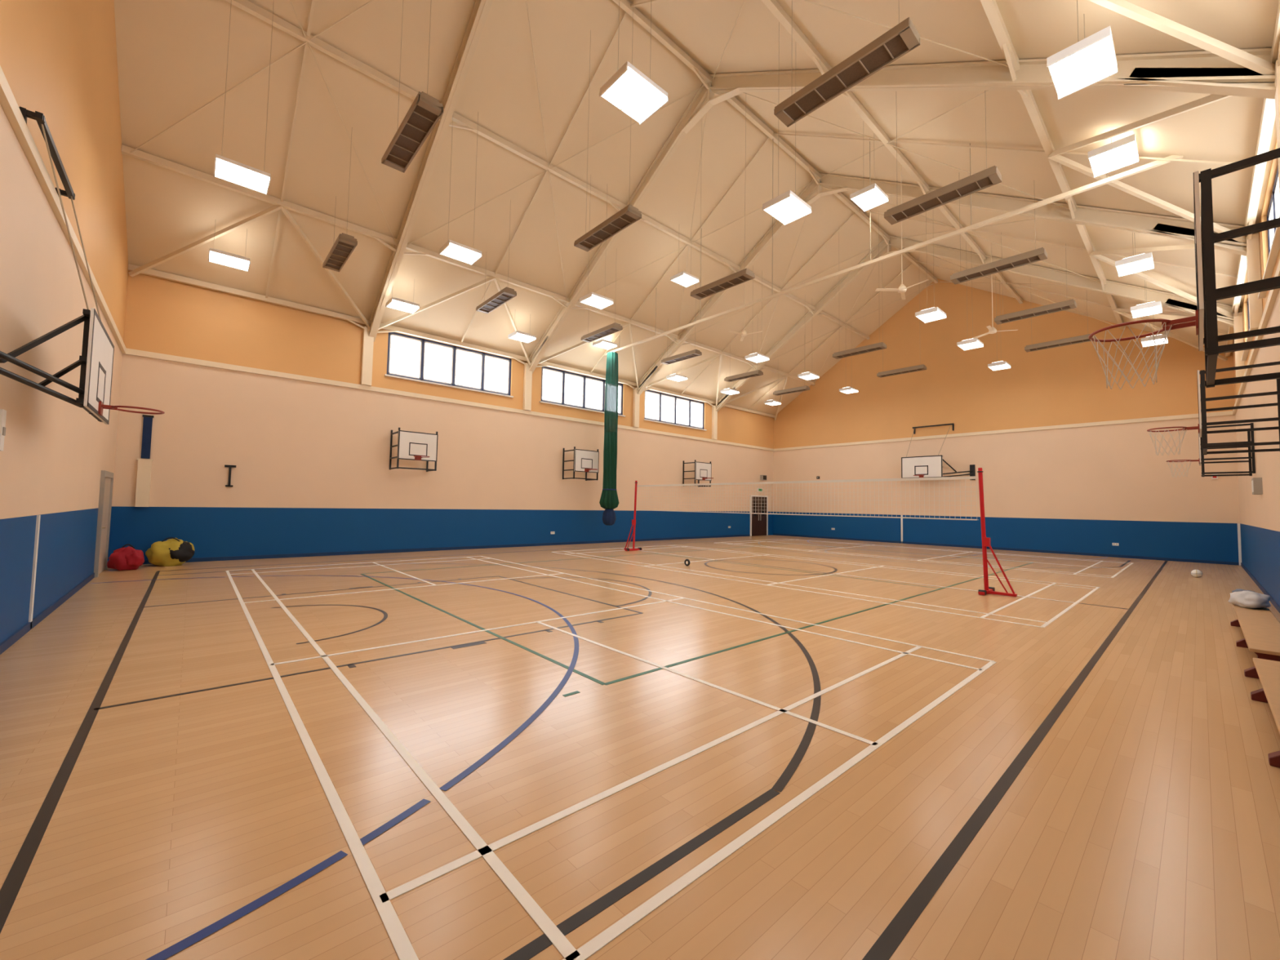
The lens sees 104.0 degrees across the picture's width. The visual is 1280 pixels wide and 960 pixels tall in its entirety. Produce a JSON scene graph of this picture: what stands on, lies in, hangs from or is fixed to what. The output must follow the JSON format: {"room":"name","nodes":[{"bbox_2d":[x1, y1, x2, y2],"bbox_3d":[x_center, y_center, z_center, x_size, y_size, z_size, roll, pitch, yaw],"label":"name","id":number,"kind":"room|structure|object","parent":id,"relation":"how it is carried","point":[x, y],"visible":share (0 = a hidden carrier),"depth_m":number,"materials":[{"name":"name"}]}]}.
{"room":"sports hall","nodes":[
{"label":"sports hall","id":0,"kind":"room"},
{"bbox_2d":[0,0,128,643],"bbox_3d":[-6.619,-4.676,5.352,0.300,13.000,18.360,4,-4,-42],"label":"wall","id":1,"kind":"structure","parent":0,"point":[59,60],"depth_m":6.45,"materials":[{"name":"paint"}]},
{"bbox_2d":[0,408,6,451],"bbox_3d":[-6.173,-0.484,4.814,0.040,0.398,0.233,4,-4,-42],"label":"light switch","id":2,"kind":"object","parent":1,"relation":"attached to","point":[2,412],"visible":1,"depth_m":4.83,"materials":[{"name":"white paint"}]},
{"bbox_2d":[28,515,40,630],"bbox_3d":[-7.562,1.150,6.241,0.020,1.420,0.080,4,-4,-42],"label":"trim","id":3,"kind":"structure","parent":1,"relation":"attached to","point":[37,521],"depth_m":6.22,"materials":[{"name":"white paint"}]},
{"bbox_2d":[0,573,94,654],"bbox_3d":[-5.834,1.742,4.264,0.020,0.100,15.980,4,-4,-42],"label":"baseboard","id":4,"kind":"structure","parent":1,"relation":"attached to","point":[9,642],"depth_m":6.58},
{"bbox_2d":[0,65,126,353],"bbox_3d":[-6.507,-3.389,5.408,0.060,0.140,18.240,4,-4,-42],"label":"trim","id":5,"kind":"structure","parent":1,"relation":"attached to","point":[8,102],"depth_m":5.58,"materials":[{"name":"beige paint"}]},
{"bbox_2d":[0,106,164,424],"bbox_3d":[-6.045,-2.124,5.604,1.125,2.910,2.900,4,-4,-42],"label":"goal","id":6,"kind":"object","parent":1,"relation":"attached to","point":[95,361],"visible":0.98,"depth_m":5.36,"materials":[{"name":"white paint"}]},
{"bbox_2d":[93,470,113,577],"bbox_3d":[-11.652,0.921,10.898,0.100,2.200,1.520,4,-4,-42],"label":"door","id":7,"kind":"structure","parent":1,"relation":"in","point":[102,541],"depth_m":10.80,"materials":[{"name":"grey paint"}]},
{"bbox_2d":[128,0,395,328],"bbox_3d":[-4.418,-8.004,7.436,5.416,5.829,18.137,4,-4,-42],"label":"roof bracing","id":8,"kind":"structure","parent":1,"relation":"attached to","point":[235,226],"depth_m":12.18,"materials":[{"name":"beige paint"}]},
{"bbox_2d":[107,271,773,560],"bbox_3d":[-2.330,-0.930,21.586,28.640,7.300,0.300,4,-4,-42],"label":"wall","id":9,"kind":"structure","parent":0,"point":[312,473],"depth_m":15.37,"materials":[{"name":"paint"}]},
{"bbox_2d":[134,458,153,506],"bbox_3d":[-12.276,0.072,12.363,0.280,1.180,0.130,4,-4,-42],"label":"panel","id":10,"kind":"object","parent":9,"relation":"attached to","point":[142,494],"visible":1,"depth_m":12.32,"materials":[{"name":"beige paint"}]},
{"bbox_2d":[140,414,154,458],"bbox_3d":[-12.279,-1.076,12.447,0.200,1.080,0.060,4,-4,-42],"label":"banner","id":11,"kind":"object","parent":9,"relation":"attached to","point":[148,420],"visible":1,"depth_m":12.43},
{"bbox_2d":[389,427,438,471],"bbox_3d":[-7.171,-0.968,16.068,1.205,1.290,1.454,4,-4,-42],"label":"goal","id":12,"kind":"object","parent":9,"relation":"attached to","point":[414,446],"visible":1,"depth_m":15.96,"materials":[{"name":"white paint"}]},
{"bbox_2d":[360,0,493,386],"bbox_3d":[-2.458,-7.048,9.156,0.340,7.678,18.519,4,-4,-42],"label":"frame","id":13,"kind":"object","parent":9,"relation":"attached to","point":[482,8],"visible":0.96,"depth_m":12.54,"materials":[{"name":"beige paint"}]},
{"bbox_2d":[142,534,750,564],"bbox_3d":[-3.182,2.605,20.488,25.640,0.100,0.020,4,-4,-42],"label":"baseboard","id":14,"kind":"structure","parent":9,"relation":"attached to","point":[331,553],"depth_m":16.57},
{"bbox_2d":[123,348,773,451],"bbox_3d":[-2.182,-2.502,21.531,28.040,0.140,0.060,4,-4,-42],"label":"trim","id":15,"kind":"structure","parent":9,"relation":"attached to","point":[129,351],"depth_m":15.97,"materials":[{"name":"beige paint"}]},
{"bbox_2d":[384,332,513,397],"bbox_3d":[-6.582,-4.013,17.726,4.520,1.520,0.220,4,-4,-42],"label":"window","id":16,"kind":"structure","parent":9,"relation":"in","point":[423,341],"depth_m":17.70,"materials":[{"name":"white paint"}]},
{"bbox_2d":[128,263,775,417],"bbox_3d":[-2.087,-4.454,21.562,28.030,0.344,0.110,4,-4,-42],"label":"roof purlin","id":17,"kind":"structure","parent":9,"relation":"attached to","point":[157,273],"depth_m":16.04,"materials":[{"name":"beige paint"}]},
{"bbox_2d":[562,446,599,480],"bbox_3d":[-2.253,-0.660,20.459,1.205,1.290,1.454,4,-4,-42],"label":"goal","id":18,"kind":"object","parent":9,"relation":"attached to","point":[584,460],"visible":1,"depth_m":20.35,"materials":[{"name":"white paint"}]},
{"bbox_2d":[539,366,625,417],"bbox_3d":[-2.371,-3.750,21.485,4.420,1.520,0.220,4,-4,-42],"label":"window","id":19,"kind":"structure","parent":9,"relation":"in","point":[562,403],"depth_m":21.43,"materials":[{"name":"white paint"}]},
{"bbox_2d":[643,390,706,431],"bbox_3d":[1.820,-3.487,25.227,4.470,1.520,0.220,4,-4,-42],"label":"window","id":20,"kind":"structure","parent":9,"relation":"in","point":[675,397],"depth_m":25.24,"materials":[{"name":"white paint"}]},
{"bbox_2d":[682,459,713,487],"bbox_3d":[3.112,-0.323,25.248,1.205,1.290,1.454,4,-4,-42],"label":"goal","id":21,"kind":"object","parent":9,"relation":"attached to","point":[703,471],"visible":0.98,"depth_m":25.14,"materials":[{"name":"white paint"}]},
{"bbox_2d":[750,494,768,536],"bbox_3d":[7.069,2.105,29.628,1.710,2.380,0.095,4,-4,-42],"label":"door","id":22,"kind":"structure","parent":9,"relation":"in","point":[758,522],"depth_m":29.62,"materials":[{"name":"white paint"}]},
{"bbox_2d":[378,0,1275,364],"bbox_3d":[-0.286,-7.745,11.124,5.625,5.830,18.137,4,-4,-42],"label":"roof bracing","id":23,"kind":"structure","parent":9,"relation":"attached to","point":[1258,64],"depth_m":6.21,"materials":[{"name":"beige paint"}]},
{"bbox_2d":[537,90,1254,389],"bbox_3d":[3.924,-7.481,14.883,5.625,5.830,18.137,4,-4,-42],"label":"roof bracing","id":24,"kind":"structure","parent":9,"relation":"attached to","point":[1055,156],"depth_m":9.94,"materials":[{"name":"beige paint"}]},
{"bbox_2d":[522,48,1279,410],"bbox_3d":[1.752,-6.784,12.915,0.340,7.678,18.519,4,-4,-42],"label":"frame","id":25,"kind":"object","parent":9,"relation":"attached to","point":[1206,72],"visible":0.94,"depth_m":8.64,"materials":[{"name":"beige paint"}]},
{"bbox_2d":[646,195,1236,406],"bbox_3d":[8.134,-7.217,18.641,5.625,5.830,18.137,4,-4,-42],"label":"roof bracing","id":26,"kind":"structure","parent":9,"relation":"attached to","point":[1098,255],"depth_m":13.99,"materials":[{"name":"beige paint"}]},
{"bbox_2d":[632,173,1262,427],"bbox_3d":[5.962,-6.520,16.674,0.340,7.678,18.519,4,-4,-42],"label":"frame","id":27,"kind":"object","parent":9,"relation":"attached to","point":[1182,229],"visible":0.85,"depth_m":12.61,"materials":[{"name":"beige paint"}]},
{"bbox_2d":[711,235,1244,439],"bbox_3d":[10.172,-6.256,20.432,0.340,7.678,18.519,4,-4,-42],"label":"frame","id":28,"kind":"object","parent":9,"relation":"attached to","point":[1174,301],"visible":0.84,"depth_m":17.25,"materials":[{"name":"beige paint"}]},
{"bbox_2d":[0,534,1279,959],"bbox_3d":[3.823,2.577,14.447,28.640,0.200,18.960,4,-4,-42],"label":"floor","id":29,"kind":"structure","parent":0,"point":[1144,823],"depth_m":3.31,"materials":[{"name":"brown wood"}]},
{"bbox_2d":[106,543,144,570],"bbox_3d":[-11.711,1.754,11.402,0.594,0.584,0.555,4,-4,-42],"label":"bag","id":30,"kind":"object","parent":29,"relation":"on","point":[122,558],"visible":1,"depth_m":11.28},
{"bbox_2d":[145,537,195,566],"bbox_3d":[-11.525,1.751,12.278,0.890,0.685,0.719,4,-4,-42],"label":"bag","id":31,"kind":"object","parent":29,"relation":"on","point":[173,551],"visible":1,"depth_m":12.11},
{"bbox_2d":[0,537,1167,959],"bbox_3d":[3.780,2.471,14.405,27.770,0.004,14.912,4,-4,-42],"label":"court markings","id":32,"kind":"object","parent":29,"relation":"on","point":[885,946],"visible":1,"depth_m":2.97,"materials":[{"name":"white paint"}]},
{"bbox_2d":[623,480,641,551],"bbox_3d":[-0.337,1.317,18.625,0.750,2.575,0.634,4,-4,-42],"label":"post","id":33,"kind":"object","parent":29,"relation":"on","point":[633,521],"visible":1,"depth_m":18.44,"materials":[{"name":"metal"}]},
{"bbox_2d":[977,467,1017,596],"bbox_3d":[7.240,1.026,10.158,0.750,2.575,0.634,4,-4,-42],"label":"post","id":34,"kind":"object","parent":29,"relation":"on","point":[985,540],"visible":1,"depth_m":10.25,"materials":[{"name":"metal"}]},
{"bbox_2d":[636,475,977,519],"bbox_3d":[3.463,0.517,14.424,0.008,0.922,10.760,4,-4,-42],"label":"net","id":35,"kind":"object","parent":34,"relation":"hanging from","point":[944,478],"visible":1,"depth_m":12.96,"materials":[{"name":"fabric"}]},
{"bbox_2d":[1230,604,1279,679],"bbox_3d":[7.850,1.972,6.326,4.100,0.335,0.400,4,-4,-42],"label":"bench","id":36,"kind":"object","parent":29,"relation":"on","point":[1260,628],"visible":0.87,"depth_m":5.87,"materials":[{"name":"brown wood"}]},
{"bbox_2d":[1227,588,1271,608],"bbox_3d":[9.047,1.761,7.430,0.692,0.238,0.403,4,-4,-42],"label":"jackets","id":37,"kind":"object","parent":36,"relation":"on","point":[1250,599],"visible":1,"depth_m":7.29,"materials":[{"name":"white fabric"}]},
{"bbox_2d":[1250,657,1279,768],"bbox_3d":[4.422,1.758,3.266,4.100,0.335,0.400,4,-4,-42],"label":"bench","id":38,"kind":"object","parent":29,"relation":"on","point":[1268,671],"visible":1,"depth_m":4.08,"materials":[{"name":"brown wood"}]},
{"bbox_2d":[114,0,1279,415],"bbox_3d":[4.006,-7.691,14.963,28.640,6.136,18.960,4,-4,-42],"label":"ceiling","id":39,"kind":"structure","parent":0,"point":[172,55],"depth_m":12.23,"materials":[{"name":"beige paint"}]},
{"bbox_2d":[208,224,250,271],"bbox_3d":[-10.050,-5.805,12.267,0.780,0.971,0.600,4,-4,-42],"label":"light","id":40,"kind":"object","parent":39,"relation":"hanging from","point":[215,255],"visible":1,"depth_m":12.15,"materials":[{"name":"white paint"}]},
{"bbox_2d":[213,0,274,195],"bbox_3d":[-7.140,-7.258,9.109,0.780,3.660,0.600,4,-4,-42],"label":"light","id":41,"kind":"object","parent":39,"relation":"hanging from","point":[224,168],"visible":1,"depth_m":8.95,"materials":[{"name":"white paint"}]},
{"bbox_2d":[322,136,357,271],"bbox_3d":[-7.136,-6.698,11.966,0.370,2.764,1.860,4,-4,-42],"label":"heater","id":42,"kind":"object","parent":39,"relation":"hanging from","point":[344,245],"visible":1,"depth_m":11.72,"materials":[{"name":"grey metal"}]},
{"bbox_2d":[385,280,419,314],"bbox_3d":[-7.070,-5.618,14.928,0.780,0.971,0.600,4,-4,-42],"label":"light","id":43,"kind":"object","parent":39,"relation":"hanging from","point":[393,303],"visible":0.96,"depth_m":14.81,"materials":[{"name":"white paint"}]},
{"bbox_2d":[381,3,444,173],"bbox_3d":[-3.635,-7.985,8.136,0.370,5.074,1.860,4,-4,-42],"label":"heater","id":44,"kind":"object","parent":39,"relation":"hanging from","point":[425,110],"visible":1,"depth_m":7.87,"materials":[{"name":"grey metal"}]},
{"bbox_2d":[439,115,482,265],"bbox_3d":[-4.159,-7.071,11.770,0.780,3.660,0.600,4,-4,-42],"label":"light","id":45,"kind":"object","parent":39,"relation":"hanging from","point":[451,249],"visible":0.98,"depth_m":11.60,"materials":[{"name":"white paint"}]},
{"bbox_2d":[475,200,516,313],"bbox_3d":[-4.177,-6.513,14.607,0.370,2.764,1.860,4,-4,-42],"label":"heater","id":46,"kind":"object","parent":39,"relation":"hanging from","point":[505,295],"visible":1,"depth_m":14.38,"materials":[{"name":"grey metal"}]},
{"bbox_2d":[507,321,536,343],"bbox_3d":[-4.126,-5.434,17.556,0.780,0.971,0.600,4,-4,-42],"label":"light","id":47,"kind":"object","parent":39,"relation":"hanging from","point":[527,338],"visible":1,"depth_m":17.43,"materials":[{"name":"white paint"}]},
{"bbox_2d":[225,0,869,339],"bbox_3d":[1.803,-8.160,17.464,28.030,0.344,0.110,4,-4,-42],"label":"roof purlin","id":48,"kind":"structure","parent":39,"relation":"attached to","point":[246,6],"depth_m":12.37,"materials":[{"name":"beige paint"}]},
{"bbox_2d":[578,177,613,309],"bbox_3d":[-1.216,-6.887,14.398,0.780,3.660,0.600,4,-4,-42],"label":"light","id":49,"kind":"object","parent":39,"relation":"hanging from","point":[592,299],"visible":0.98,"depth_m":14.22,"materials":[{"name":"white paint"}]},
{"bbox_2d":[581,272,622,342],"bbox_3d":[-1.308,-6.333,17.168,0.370,2.764,1.860,4,-4,-42],"label":"heater","id":50,"kind":"object","parent":39,"relation":"hanging from","point":[614,327],"visible":1,"depth_m":16.93,"materials":[{"name":"grey metal"}]},
{"bbox_2d":[592,337,617,350],"bbox_3d":[-1.401,-5.548,19.998,0.780,0.401,0.600,4,-4,-42],"label":"light","id":51,"kind":"object","parent":39,"relation":"hanging from","point":[603,344],"visible":0.93,"depth_m":19.88,"materials":[{"name":"white paint"}]},
{"bbox_2d":[573,1,641,251],"bbox_3d":[-0.677,-7.800,10.776,0.370,5.074,1.860,4,-4,-42],"label":"heater","id":52,"kind":"object","parent":39,"relation":"hanging from","point":[629,215],"visible":0.98,"depth_m":10.52,"materials":[{"name":"grey metal"}]},
{"bbox_2d":[599,0,668,124],"bbox_3d":[-0.053,-7.229,7.181,0.780,3.660,0.600,4,-4,-42],"label":"light","id":53,"kind":"object","parent":39,"relation":"hanging from","point":[628,89],"visible":1,"depth_m":7.02,"materials":[{"name":"white paint"}]},
{"bbox_2d":[666,373,687,382],"bbox_3d":[1.686,-5.069,22.744,0.780,0.971,0.600,4,-4,-42],"label":"light","id":54,"kind":"object","parent":39,"relation":"hanging from","point":[677,377],"visible":0.95,"depth_m":22.61,"materials":[{"name":"white paint"}]},
{"bbox_2d":[661,284,702,364],"bbox_3d":[1.635,-6.149,19.796,0.370,2.764,1.860,4,-4,-42],"label":"heater","id":55,"kind":"object","parent":39,"relation":"hanging from","point":[695,353],"visible":1,"depth_m":19.59,"materials":[{"name":"grey metal"}]},
{"bbox_2d":[670,252,698,287],"bbox_3d":[1.520,-7.615,16.871,0.780,1.860,0.600,4,-4,-42],"label":"light","id":56,"kind":"object","parent":39,"relation":"hanging from","point":[683,278],"visible":0.96,"depth_m":16.73,"materials":[{"name":"white paint"}]},
{"bbox_2d":[690,111,755,299],"bbox_3d":[2.192,-7.620,13.338,0.370,5.074,1.860,4,-4,-42],"label":"heater","id":57,"kind":"object","parent":39,"relation":"hanging from","point":[744,275],"visible":0.94,"depth_m":13.08,"materials":[{"name":"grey metal"}]},
{"bbox_2d":[724,341,763,382],"bbox_3d":[4.653,-5.960,22.490,0.370,2.764,1.860,4,-4,-42],"label":"heater","id":58,"kind":"object","parent":39,"relation":"hanging from","point":[755,373],"visible":1,"depth_m":22.30,"materials":[{"name":"grey metal"}]},
{"bbox_2d":[744,265,769,363],"bbox_3d":[4.597,-6.522,19.586,0.780,3.660,0.600,4,-4,-42],"label":"light","id":59,"kind":"object","parent":39,"relation":"hanging from","point":[757,357],"visible":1,"depth_m":19.41,"materials":[{"name":"white paint"}]},
{"bbox_2d":[762,22,811,225],"bbox_3d":[2.891,-7.044,9.809,0.780,3.660,0.600,4,-4,-42],"label":"light","id":60,"kind":"object","parent":39,"relation":"hanging from","point":[788,207],"visible":0.96,"depth_m":9.66,"materials":[{"name":"white paint"}]},
{"bbox_2d":[773,385,809,395],"bbox_3d":[7.596,-5.775,25.118,0.370,2.764,1.860,4,-4,-42],"label":"heater","id":61,"kind":"object","parent":39,"relation":"hanging from","point":[806,388],"visible":1,"depth_m":24.95,"materials":[{"name":"grey metal"}]},
{"bbox_2d":[797,371,819,380],"bbox_3d":[7.465,-6.343,22.147,0.780,3.660,0.600,4,-4,-42],"label":"light","id":62,"kind":"object","parent":39,"relation":"hanging from","point":[808,375],"visible":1,"depth_m":21.94,"materials":[{"name":"white paint"}]},
{"bbox_2d":[773,0,919,127],"bbox_3d":[2.756,-6.791,6.860,0.370,2.789,1.860,4,-4,-42],"label":"heater","id":63,"kind":"object","parent":39,"relation":"hanging from","point":[904,37],"visible":1,"depth_m":6.66,"materials":[{"name":"grey metal"}]},
{"bbox_2d":[832,232,886,359],"bbox_3d":[8.153,-7.246,18.659,0.370,5.074,1.860,4,-4,-42],"label":"heater","id":64,"kind":"object","parent":39,"relation":"hanging from","point":[874,347],"visible":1,"depth_m":18.38,"materials":[{"name":"grey metal"}]},
{"bbox_2d":[849,120,888,212],"bbox_3d":[5.627,-7.772,12.282,0.780,1.860,0.600,4,-4,-42],"label":"light","id":65,"kind":"object","parent":39,"relation":"hanging from","point":[872,196],"visible":1,"depth_m":12.16,"materials":[{"name":"white paint"}]},
{"bbox_2d":[761,0,1022,303],"bbox_3d":[6.229,-8.329,12.518,28.030,0.344,0.110,4,-4,-42],"label":"roof purlin","id":66,"kind":"structure","parent":39,"relation":"attached to","point":[773,6],"depth_m":11.70,"materials":[{"name":"beige paint"}]},
{"bbox_2d":[603,137,1183,355],"bbox_3d":[4.019,-7.953,14.877,0.070,5.120,16.400,4,-4,-42],"label":"track","id":67,"kind":"object","parent":39,"relation":"hanging from","point":[1156,163],"visible":0.8,"depth_m":11.46,"materials":[{"name":"metal"}]},
{"bbox_2d":[599,351,618,525],"bbox_3d":[-1.183,-1.692,20.268,0.802,7.030,0.799,4,-4,-42],"label":"curtain","id":68,"kind":"object","parent":67,"relation":"hanging from","point":[609,500],"visible":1,"depth_m":20.08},
{"bbox_2d":[876,293,926,377],"bbox_3d":[11.097,-7.062,21.287,0.370,5.074,1.860,4,-4,-42],"label":"heater","id":69,"kind":"object","parent":39,"relation":"hanging from","point":[919,367],"visible":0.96,"depth_m":21.05,"materials":[{"name":"grey metal"}]},
{"bbox_2d":[875,164,928,299],"bbox_3d":[7.213,-6.835,13.548,1.231,3.548,1.206,4,-4,-42],"label":"ceiling fan","id":70,"kind":"object","parent":39,"relation":"hanging from","point":[902,289],"depth_m":13.49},
{"bbox_2d":[915,213,946,323],"bbox_3d":[8.703,-6.680,14.997,0.780,3.660,0.600,4,-4,-42],"label":"light","id":71,"kind":"object","parent":39,"relation":"hanging from","point":[935,313],"visible":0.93,"depth_m":14.81,"materials":[{"name":"white paint"}]},
{"bbox_2d":[884,108,1001,225],"bbox_3d":[5.625,-6.611,9.421,0.370,2.789,1.860,4,-4,-42],"label":"heater","id":72,"kind":"object","parent":39,"relation":"hanging from","point":[988,177],"visible":0.89,"depth_m":9.24,"materials":[{"name":"grey metal"}]},
{"bbox_2d":[956,240,983,350],"bbox_3d":[11.572,-6.500,17.558,0.780,3.660,0.600,4,-4,-42],"label":"light","id":73,"kind":"object","parent":39,"relation":"hanging from","point":[970,344],"visible":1,"depth_m":17.37,"materials":[{"name":"white paint"}]},
{"bbox_2d":[973,243,1017,338],"bbox_3d":[11.540,-6.362,16.473,1.125,3.051,1.261,4,-4,-42],"label":"ceiling fan","id":74,"kind":"object","parent":39,"relation":"hanging from","point":[993,330],"depth_m":16.51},
{"bbox_2d":[950,198,1047,284],"bbox_3d":[8.568,-6.427,12.049,0.370,2.789,1.860,4,-4,-42],"label":"heater","id":75,"kind":"object","parent":39,"relation":"hanging from","point":[1040,254],"visible":1,"depth_m":11.88,"materials":[{"name":"grey metal"}]},
{"bbox_2d":[987,281,1010,370],"bbox_3d":[14.404,-6.322,20.086,0.780,3.660,0.600,4,-4,-42],"label":"light","id":76,"kind":"object","parent":39,"relation":"hanging from","point":[1001,365],"visible":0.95,"depth_m":19.87,"materials":[{"name":"white paint"}]},
{"bbox_2d":[994,244,1076,324],"bbox_3d":[11.586,-6.237,14.743,0.370,2.789,1.860,4,-4,-42],"label":"heater","id":77,"kind":"object","parent":39,"relation":"hanging from","point":[1071,304],"visible":1,"depth_m":14.58,"materials":[{"name":"grey metal"}]},
{"bbox_2d":[980,0,1124,329],"bbox_3d":[8.294,-6.457,10.073,28.030,0.344,0.110,4,-4,-42],"label":"roof purlin","id":78,"kind":"structure","parent":39,"relation":"attached to","point":[992,11],"depth_m":9.17,"materials":[{"name":"beige paint"}]},
{"bbox_2d":[1024,281,1096,351],"bbox_3d":[14.530,-6.053,17.371,0.370,2.789,1.860,4,-4,-42],"label":"heater","id":79,"kind":"object","parent":39,"relation":"hanging from","point":[1081,339],"visible":0.79,"depth_m":17.26,"materials":[{"name":"grey metal"}]},
{"bbox_2d":[1046,0,1117,99],"bbox_3d":[5.753,-5.812,6.516,0.780,0.971,0.600,4,-4,-42],"label":"light","id":80,"kind":"object","parent":39,"relation":"hanging from","point":[1092,59],"visible":1,"depth_m":6.43,"materials":[{"name":"white paint"}]},
{"bbox_2d":[1088,133,1138,177],"bbox_3d":[8.478,-5.926,8.958,0.780,0.401,0.600,4,-4,-42],"label":"light","id":81,"kind":"object","parent":39,"relation":"hanging from","point":[1122,153],"visible":1,"depth_m":8.88,"materials":[{"name":"white paint"}]},
{"bbox_2d":[1115,232,1154,276],"bbox_3d":[11.566,-5.448,11.704,0.780,0.971,0.600,4,-4,-42],"label":"light","id":82,"kind":"object","parent":39,"relation":"hanging from","point":[1142,262],"visible":0.95,"depth_m":11.59,"materials":[{"name":"white paint"}]},
{"bbox_2d":[1130,282,1162,318],"bbox_3d":[14.434,-5.268,14.265,0.780,0.971,0.600,4,-4,-42],"label":"light","id":83,"kind":"object","parent":39,"relation":"hanging from","point":[1151,308],"visible":0.97,"depth_m":14.14,"materials":[{"name":"white paint"}]},
{"bbox_2d":[1141,314,1168,346],"bbox_3d":[17.266,-5.091,16.793,0.780,0.971,0.600,4,-4,-42],"label":"light","id":84,"kind":"object","parent":39,"relation":"hanging from","point":[1157,338],"visible":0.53,"depth_m":16.68,"materials":[{"name":"white paint"}]},
{"bbox_2d":[1225,0,1279,356],"bbox_3d":[9.992,-4.917,8.063,28.030,0.344,0.110,4,-4,-42],"label":"roof purlin","id":85,"kind":"structure","parent":39,"relation":"attached to","point":[1268,113],"depth_m":7.94,"materials":[{"name":"beige paint"}]},
{"bbox_2d":[773,278,1239,562],"bbox_3d":[14.500,-3.352,24.205,0.300,13.000,18.360,4,-4,-42],"label":"wall","id":86,"kind":"structure","parent":0,"point":[1087,489],"depth_m":21.85,"materials":[{"name":"paint"}]},
{"bbox_2d":[121,144,814,385],"bbox_3d":[-0.332,-6.126,19.713,28.030,0.344,0.110,4,-4,-42],"label":"roof purlin","id":87,"kind":"structure","parent":86,"relation":"attached to","point":[126,150],"depth_m":13.78,"materials":[{"name":"beige paint"}]},
{"bbox_2d":[612,0,937,283],"bbox_3d":[4.051,-10.243,15.092,28.030,0.344,0.110,4,-4,-42],"label":"roof purlin","id":88,"kind":"structure","parent":86,"relation":"attached to","point":[702,74],"depth_m":14.21,"materials":[{"name":"beige paint"}]},
{"bbox_2d":[901,422,975,479],"bbox_3d":[13.872,-1.334,23.534,1.335,2.680,2.900,4,-4,-42],"label":"goal","id":89,"kind":"object","parent":86,"relation":"attached to","point":[928,466],"visible":0.97,"depth_m":23.71,"materials":[{"name":"white paint"}]},
{"bbox_2d":[724,254,1227,420],"bbox_3d":[12.344,-6.953,22.400,5.625,5.830,18.137,4,-4,-42],"label":"roof bracing","id":90,"kind":"structure","parent":86,"relation":"attached to","point":[1121,311],"depth_m":19.63,"materials":[{"name":"beige paint"}]},
{"bbox_2d":[773,410,1232,451],"bbox_3d":[14.343,-2.082,24.021,0.060,0.140,18.240,4,-4,-42],"label":"trim","id":91,"kind":"structure","parent":86,"relation":"attached to","point":[1229,412],"depth_m":21.33,"materials":[{"name":"beige paint"}]},
{"bbox_2d":[773,533,1239,565],"bbox_3d":[14.252,3.082,23.790,0.020,0.100,18.280,4,-4,-42],"label":"baseboard","id":92,"kind":"structure","parent":86,"relation":"attached to","point":[775,534],"depth_m":20.93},
{"bbox_2d":[1237,523,1241,565],"bbox_3d":[20.362,2.188,16.978,0.060,1.420,0.060,4,-4,-42],"label":"trim","id":93,"kind":"structure","parent":86,"relation":"attached to","point":[1238,524],"depth_m":16.96,"materials":[{"name":"white paint"}]},
{"bbox_2d":[1232,137,1279,605],"bbox_3d":[10.109,-1.406,7.685,28.640,7.300,0.300,4,-4,-42],"label":"wall","id":94,"kind":"structure","parent":0,"point":[1260,514],"depth_m":10.20,"materials":[{"name":"paint"}]},
{"bbox_2d":[1088,147,1279,389],"bbox_3d":[4.088,-1.344,3.482,1.205,1.221,1.454,4,-4,-42],"label":"goal","id":95,"kind":"object","parent":94,"relation":"attached to","point":[1207,295],"visible":1,"depth_m":3.17,"materials":[{"name":"white paint"}]},
{"bbox_2d":[1166,422,1255,477],"bbox_3d":[14.372,-0.699,12.662,1.205,1.221,1.454,4,-4,-42],"label":"goal","id":96,"kind":"object","parent":94,"relation":"attached to","point":[1250,433],"visible":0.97,"depth_m":12.34,"materials":[{"name":"white paint"}]},
{"bbox_2d":[1146,361,1279,455],"bbox_3d":[9.006,-1.036,7.872,1.205,1.221,1.454,4,-4,-42],"label":"goal","id":97,"kind":"object","parent":94,"relation":"attached to","point":[1202,427],"visible":1,"depth_m":7.57,"materials":[{"name":"white paint"}]},
{"bbox_2d":[1240,300,1253,361],"bbox_3d":[14.100,-3.957,11.505,4.470,1.520,0.220,4,-4,-42],"label":"window","id":98,"kind":"structure","parent":94,"relation":"in","point":[1245,353],"depth_m":12.61,"materials":[{"name":"white paint"}]},
{"bbox_2d":[1232,260,1279,414],"bbox_3d":[10.017,-2.970,7.898,28.040,0.140,0.060,4,-4,-42],"label":"trim","id":99,"kind":"structure","parent":94,"relation":"attached to","point":[1273,295],"depth_m":9.10,"materials":[{"name":"beige paint"}]},
{"bbox_2d":[1251,477,1262,494],"bbox_3d":[13.350,0.136,10.817,0.500,0.350,0.125,4,-4,-42],"label":"wall control box","id":100,"kind":"object","parent":94,"relation":"attached to","point":[1256,482],"visible":1,"depth_m":10.66,"materials":[{"name":"grey paint"}]},
{"bbox_2d":[1240,562,1279,613],"bbox_3d":[9.916,2.191,7.604,27.980,0.100,0.020,4,-4,-42],"label":"baseboard","id":101,"kind":"structure","parent":94,"relation":"attached to","point":[1272,600],"depth_m":11.12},
{"bbox_2d":[1257,164,1279,298],"bbox_3d":[9.908,-4.220,7.763,4.420,1.520,0.220,4,-4,-42],"label":"window","id":102,"kind":"structure","parent":94,"relation":"in","point":[1273,210],"depth_m":8.37,"materials":[{"name":"white paint"}]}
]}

